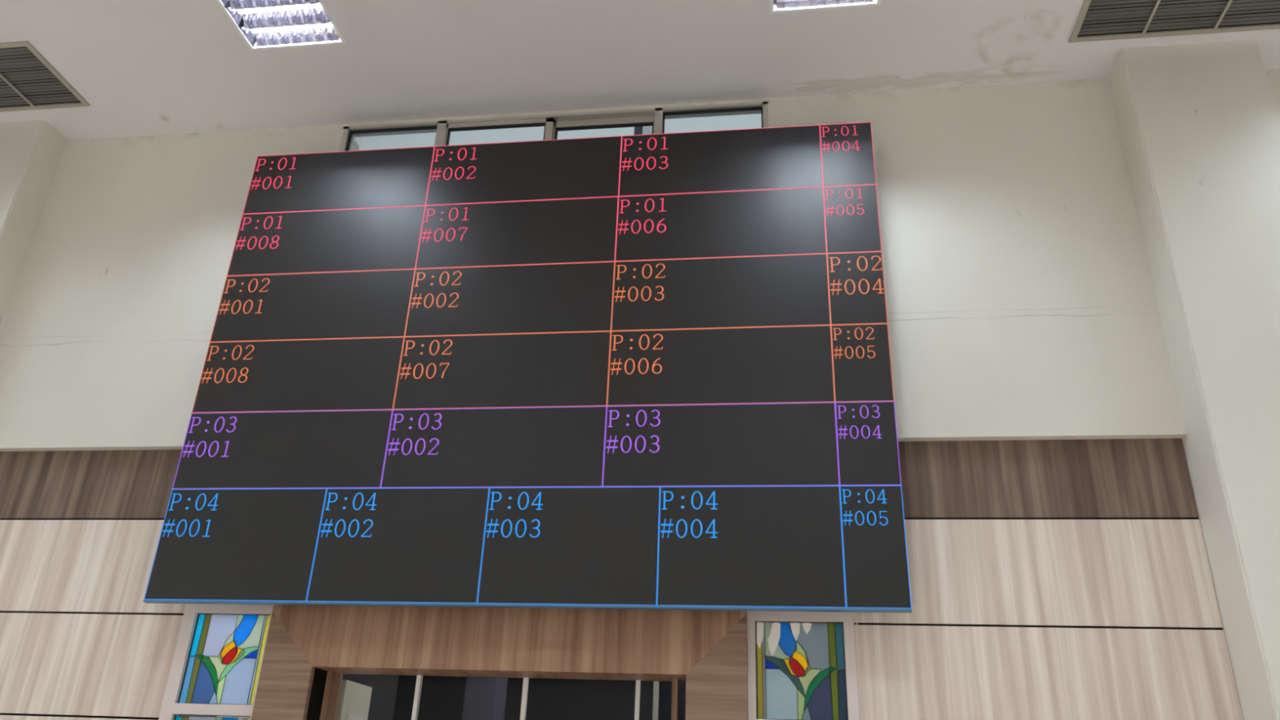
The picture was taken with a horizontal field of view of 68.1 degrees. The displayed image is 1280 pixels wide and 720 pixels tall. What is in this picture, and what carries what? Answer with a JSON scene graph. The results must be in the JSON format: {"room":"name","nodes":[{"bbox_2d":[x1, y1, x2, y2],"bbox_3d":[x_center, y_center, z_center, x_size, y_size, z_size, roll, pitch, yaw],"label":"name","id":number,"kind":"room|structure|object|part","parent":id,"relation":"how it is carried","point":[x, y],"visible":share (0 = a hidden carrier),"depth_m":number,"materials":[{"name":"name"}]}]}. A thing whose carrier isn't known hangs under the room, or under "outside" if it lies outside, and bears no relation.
{"room":"church hall","nodes":[
{"label":"church hall","id":0,"kind":"room"},
{"bbox_2d":[0,120,66,323],"bbox_3d":[-4.841,1.059,5.939,0.825,5.980,0.490,-1,-25,8],"label":"wall pillar","id":1,"kind":"structure","parent":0,"point":[31,152],"depth_m":6.78,"materials":[{"name":"paint"}]},
{"bbox_2d":[342,673,399,719],"bbox_3d":[-0.684,2.576,5.538,2.198,3.200,1.059,-1,-25,8],"label":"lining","id":2,"kind":"object","parent":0,"point":[384,691],"depth_m":6.16,"materials":[{"name":"grey"}]},
{"bbox_2d":[462,676,507,719],"bbox_3d":[-1.134,3.025,6.530,0.220,3.200,0.300,-1,-25,8],"label":"wall column","id":3,"kind":"structure","parent":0,"point":[485,697],"depth_m":6.68,"materials":[{"name":"grey paint"}]},
{"bbox_2d":[181,622,858,719],"bbox_3d":[-0.351,3.168,6.766,5.100,3.200,3.949,-1,-25,8],"label":"wall","id":4,"kind":"structure","parent":0,"point":[442,697],"depth_m":8.93,"materials":[{"name":"grey paint"}]},
{"bbox_2d":[652,680,685,719],"bbox_3d":[0.669,3.127,8.707,1.100,1.000,0.039,-1,-25,8],"label":"window","id":5,"kind":"structure","parent":4,"relation":"in","point":[662,690],"depth_m":8.76,"materials":[{"name":"black glass"}]},
{"bbox_3d":[0.669,3.127,8.707,1.100,1.000,0.039,-1,-25,8],"label":"frame","id":6,"kind":"part","parent":5,"relation":"part of","materials":[{"name":"grey metal"}]},
{"bbox_2d":[216,668,839,719],"bbox_3d":[-0.536,2.568,5.508,4.900,3.200,1.040,-1,-25,8],"label":"wall","id":7,"kind":"structure","parent":0,"point":[837,668],"depth_m":6.43,"materials":[{"name":"white paint"}]},
{"bbox_2d":[0,67,1279,719],"bbox_3d":[-0.677,1.015,5.486,12.900,5.980,0.260,-1,-25,8],"label":"wall","id":8,"kind":"structure","parent":0,"point":[1059,566],"depth_m":5.58,"materials":[{"name":"paint"}]},
{"bbox_3d":[-3.568,2.261,5.247,1.825,0.554,0.012,-1,-25,8],"label":"wood panel","id":9,"kind":"part","parent":8,"relation":"part of","materials":[{"name":"laminate"}]},
{"bbox_3d":[-3.547,1.749,5.488,1.825,0.555,0.012,-1,-25,8],"label":"wood panel","id":10,"kind":"part","parent":8,"relation":"part of","materials":[{"name":"laminate"}]},
{"bbox_3d":[-3.526,1.237,5.729,1.825,0.553,0.012,-1,-25,8],"label":"wood panel","id":11,"kind":"part","parent":8,"relation":"part of","materials":[{"name":"laminate"}]},
{"bbox_2d":[158,604,273,719],"bbox_3d":[-2.383,2.560,4.945,0.586,2.600,0.062,-1,-25,8],"label":"window","id":12,"kind":"structure","parent":8,"relation":"in","point":[233,637],"depth_m":5.35,"materials":[{"name":"multicoloured glass"}]},
{"bbox_3d":[-2.357,2.190,5.121,0.464,0.493,0.007,-1,-25,8],"label":"glass pane","id":13,"kind":"part","parent":12,"relation":"part of","materials":[{"name":"teal"}]},
{"bbox_3d":[-2.336,1.687,5.357,0.464,0.493,0.007,-1,-25,8],"label":"glass pane","id":14,"kind":"part","parent":12,"relation":"part of","materials":[{"name":"teal"}]},
{"bbox_2d":[250,604,747,719],"bbox_3d":[-0.778,2.551,4.787,2.653,2.600,0.330,-1,-25,8],"label":"door","id":15,"kind":"structure","parent":8,"relation":"in","point":[308,649],"depth_m":5.10,"materials":[{"name":"brown laminate"}]},
{"bbox_3d":[-1.968,2.555,4.798,0.293,2.515,0.040,-1,-25,8],"label":"casing","id":16,"kind":"part","parent":15,"relation":"part of","materials":[{"name":"brown laminate"}]},
{"bbox_2d":[335,679,372,719],"bbox_3d":[-1.722,2.913,5.173,0.042,2.185,0.380,-1,-25,8],"label":"door","id":17,"kind":"structure","parent":15,"relation":"attached to","point":[354,699],"depth_m":5.54,"materials":[{"name":"beige paint"}]},
{"bbox_3d":[-1.700,2.864,5.203,0.004,1.720,0.240,-1,-25,8],"label":"inset panel","id":18,"kind":"part","parent":17,"relation":"part of","materials":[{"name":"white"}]},
{"bbox_3d":[0.361,2.492,4.486,0.313,2.535,0.040,-1,-25,8],"label":"casing","id":19,"kind":"part","parent":15,"relation":"part of","materials":[{"name":"brown laminate"}]},
{"bbox_2d":[142,121,911,613],"bbox_3d":[-0.634,-0.030,5.758,4.160,3.052,0.254,-1,-25,8],"label":"screen","id":20,"kind":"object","parent":8,"relation":"attached to","point":[651,371],"depth_m":5.53,"materials":[{"name":"black"}]},
{"bbox_3d":[-2.276,1.044,5.376,0.960,0.640,0.045,-1,-25,8],"label":"display panel","id":21,"kind":"part","parent":20,"relation":"part of","materials":[{"name":"black"}]},
{"bbox_3d":[-2.097,0.534,5.592,1.280,0.480,0.045,-1,-25,8],"label":"display panel","id":22,"kind":"part","parent":20,"relation":"part of","materials":[{"name":"black"}]},
{"bbox_3d":[-2.079,0.100,5.796,1.280,0.480,0.045,-1,-25,8],"label":"display panel","id":23,"kind":"part","parent":20,"relation":"part of","materials":[{"name":"black"}]},
{"bbox_3d":[-2.062,-0.334,6.000,1.280,0.480,0.045,-1,-25,8],"label":"display panel","id":24,"kind":"part","parent":20,"relation":"part of","materials":[{"name":"black glass"}]},
{"bbox_3d":[-2.044,-0.768,6.205,1.280,0.480,0.045,-1,-25,8],"label":"display panel","id":25,"kind":"part","parent":20,"relation":"part of","materials":[{"name":"black glass"}]},
{"bbox_3d":[-2.026,-1.202,6.409,1.280,0.480,0.045,-1,-25,8],"label":"display panel","id":26,"kind":"part","parent":20,"relation":"part of","materials":[{"name":"black glass"}]},
{"bbox_3d":[-1.325,1.022,5.246,0.960,0.640,0.045,-1,-25,8],"label":"display panel","id":27,"kind":"part","parent":20,"relation":"part of","materials":[{"name":"black plastic"}]},
{"bbox_3d":[-0.829,0.505,5.420,1.280,0.480,0.045,-1,-25,8],"label":"display panel","id":28,"kind":"part","parent":20,"relation":"part of","materials":[{"name":"black plastic"}]},
{"bbox_3d":[-0.811,0.070,5.624,1.280,0.480,0.045,-1,-25,8],"label":"display panel","id":29,"kind":"part","parent":20,"relation":"part of","materials":[{"name":"black"}]},
{"bbox_3d":[-0.794,-0.364,5.828,1.280,0.480,0.045,-1,-25,8],"label":"display panel","id":30,"kind":"part","parent":20,"relation":"part of","materials":[{"name":"black"}]},
{"bbox_3d":[-0.776,-0.798,6.032,1.280,0.480,0.045,-1,-25,8],"label":"display panel","id":31,"kind":"part","parent":20,"relation":"part of","materials":[{"name":"black glass"}]},
{"bbox_3d":[-0.758,-1.232,6.236,1.280,0.480,0.045,-1,-25,8],"label":"display panel","id":32,"kind":"part","parent":20,"relation":"part of","materials":[{"name":"black glass"}]},
{"bbox_3d":[-0.374,1.000,5.117,0.960,0.640,0.045,-1,-25,8],"label":"display panel","id":33,"kind":"part","parent":20,"relation":"part of","materials":[{"name":"black"}]},
{"bbox_3d":[0.439,0.475,5.247,1.280,0.480,0.045,-1,-25,8],"label":"display panel","id":34,"kind":"part","parent":20,"relation":"part of","materials":[{"name":"black"}]},
{"bbox_3d":[0.457,0.041,5.451,1.280,0.480,0.045,-1,-25,8],"label":"display panel","id":35,"kind":"part","parent":20,"relation":"part of","materials":[{"name":"black"}]},
{"bbox_3d":[0.492,-0.827,5.860,1.280,0.480,0.045,-1,-25,8],"label":"display panel","id":36,"kind":"part","parent":20,"relation":"part of","materials":[{"name":"black glass"}]},
{"bbox_3d":[0.510,-1.261,6.064,1.280,0.480,0.045,-1,-25,8],"label":"display panel","id":37,"kind":"part","parent":20,"relation":"part of","materials":[{"name":"black glass"}]},
{"bbox_3d":[0.474,-0.393,5.655,1.280,0.480,0.045,-1,-25,8],"label":"display panel","id":38,"kind":"part","parent":20,"relation":"part of","materials":[{"name":"black"}]},
{"bbox_3d":[0.577,0.978,4.987,0.960,0.640,0.045,-1,-25,8],"label":"display panel","id":39,"kind":"part","parent":20,"relation":"part of","materials":[{"name":"black"}]},
{"bbox_3d":[1.302,-1.280,5.956,0.320,0.480,0.045,-1,-25,8],"label":"display panel","id":40,"kind":"part","parent":20,"relation":"part of","materials":[{"name":"black glass"}]},
{"bbox_3d":[1.284,-0.846,5.752,0.320,0.480,0.045,-1,-25,8],"label":"display panel","id":41,"kind":"part","parent":20,"relation":"part of","materials":[{"name":"black glass"}]},
{"bbox_3d":[1.267,-0.412,5.548,0.320,0.480,0.045,-1,-25,8],"label":"display panel","id":42,"kind":"part","parent":20,"relation":"part of","materials":[{"name":"black glass"}]},
{"bbox_3d":[1.249,0.022,5.343,0.320,0.480,0.045,-1,-25,8],"label":"display panel","id":43,"kind":"part","parent":20,"relation":"part of","materials":[{"name":"black glass"}]},
{"bbox_3d":[1.232,0.457,5.139,0.320,0.480,0.045,-1,-25,8],"label":"display panel","id":44,"kind":"part","parent":20,"relation":"part of","materials":[{"name":"black"}]},
{"bbox_3d":[1.211,0.963,4.901,0.320,0.640,0.045,-1,-25,8],"label":"display panel","id":45,"kind":"part","parent":20,"relation":"part of","materials":[{"name":"black"}]},
{"bbox_2d":[338,102,768,151],"bbox_3d":[-0.644,-1.313,6.493,3.030,0.850,0.094,-1,-25,8],"label":"window","id":46,"kind":"structure","parent":8,"relation":"in","point":[553,123],"depth_m":6.62,"materials":[{"name":"grey metal"}]},
{"bbox_3d":[-1.776,-1.305,6.641,0.657,0.768,0.006,-1,-25,8],"label":"pane","id":47,"kind":"part","parent":46,"relation":"part of","materials":[{"name":"clear glass"}]},
{"bbox_3d":[-0.999,-1.325,6.531,0.772,0.778,0.040,-1,-25,8],"label":"sash","id":48,"kind":"part","parent":46,"relation":"part of","materials":[{"name":"glass"}]},
{"bbox_3d":[-0.277,-1.323,6.472,0.755,0.778,0.040,-1,-25,8],"label":"sash","id":49,"kind":"part","parent":46,"relation":"part of","materials":[{"name":"grey metal"}]},
{"bbox_3d":[-0.736,0.713,5.568,7.420,0.440,0.012,-1,-25,8],"label":"wood panel","id":50,"kind":"part","parent":8,"relation":"part of","materials":[{"name":"brown laminate"}]},
{"bbox_2d":[746,610,859,719],"bbox_3d":[0.804,2.486,4.511,0.556,2.600,0.062,-1,-25,8],"label":"window","id":51,"kind":"structure","parent":8,"relation":"in","point":[794,658],"depth_m":4.93,"materials":[{"name":"multicoloured glass"}]},
{"bbox_3d":[2.027,1.108,4.973,1.803,0.553,0.012,-1,-25,8],"label":"wood panel","id":52,"kind":"part","parent":8,"relation":"part of","materials":[{"name":"laminate"}]},
{"bbox_3d":[2.006,1.620,4.732,1.803,0.555,0.012,-1,-25,8],"label":"wood panel","id":53,"kind":"part","parent":8,"relation":"part of","materials":[{"name":"laminate"}]},
{"bbox_2d":[0,0,1279,140],"bbox_3d":[-1.320,-4.136,1.643,12.900,0.020,11.200,-1,-25,8],"label":"ceiling","id":54,"kind":"structure","parent":0,"point":[141,68],"depth_m":6.14,"materials":[{"name":"paint"}]},
{"bbox_2d":[0,40,89,111],"bbox_3d":[-4.586,-1.989,6.593,1.255,0.132,0.630,-1,-25,8],"label":"ceiling vent","id":55,"kind":"object","parent":54,"relation":"in","point":[28,81],"visible":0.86,"depth_m":6.61,"materials":[{"name":"silver metal"}]},
{"bbox_2d":[216,0,346,50],"bbox_3d":[-2.264,-2.228,5.879,0.652,0.114,0.682,-1,-25,8],"label":"ceiling light","id":56,"kind":"object","parent":54,"relation":"attached to","point":[263,24],"visible":0.96,"depth_m":6.01,"materials":[{"name":"white paint"}]},
{"bbox_2d":[769,0,880,13],"bbox_3d":[1.070,-2.306,5.426,0.652,0.114,0.682,-1,-25,8],"label":"ceiling light","id":57,"kind":"object","parent":54,"relation":"attached to","point":[775,6],"visible":1,"depth_m":5.70,"materials":[{"name":"white metal"}]},
{"bbox_2d":[1069,0,1279,42],"bbox_3d":[3.240,-2.172,5.528,1.255,0.132,0.630,-1,-25,8],"label":"ceiling vent","id":58,"kind":"object","parent":54,"relation":"in","point":[1097,20],"visible":0.93,"depth_m":5.69,"materials":[{"name":"silver metal"}]},
{"bbox_2d":[1107,40,1279,719],"bbox_3d":[3.312,0.862,4.816,0.790,5.980,0.520,-1,-25,8],"label":"wall pillar","id":59,"kind":"structure","parent":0,"point":[1198,124],"depth_m":5.18,"materials":[{"name":"paint"}]},
{"bbox_3d":[-0.292,1.698,7.457,5.100,0.050,3.949,-1,-25,8],"label":"ceiling","id":60,"kind":"structure","parent":0,"visible":0},
{"bbox_2d":[634,125,652,135],"bbox_3d":[0.051,-0.751,6.534,0.258,3.600,0.060,-1,-25,8],"label":"mast","id":61,"kind":"object","parent":60,"relation":"on","point":[637,130],"visible":0.09,"depth_m":6.95,"materials":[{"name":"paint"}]},
{"bbox_3d":[-0.046,-0.749,6.547,0.062,3.600,0.060,-1,-25,8],"label":"post","id":62,"kind":"part","parent":61,"relation":"part of","materials":[{"name":"grey metal"}]}
]}

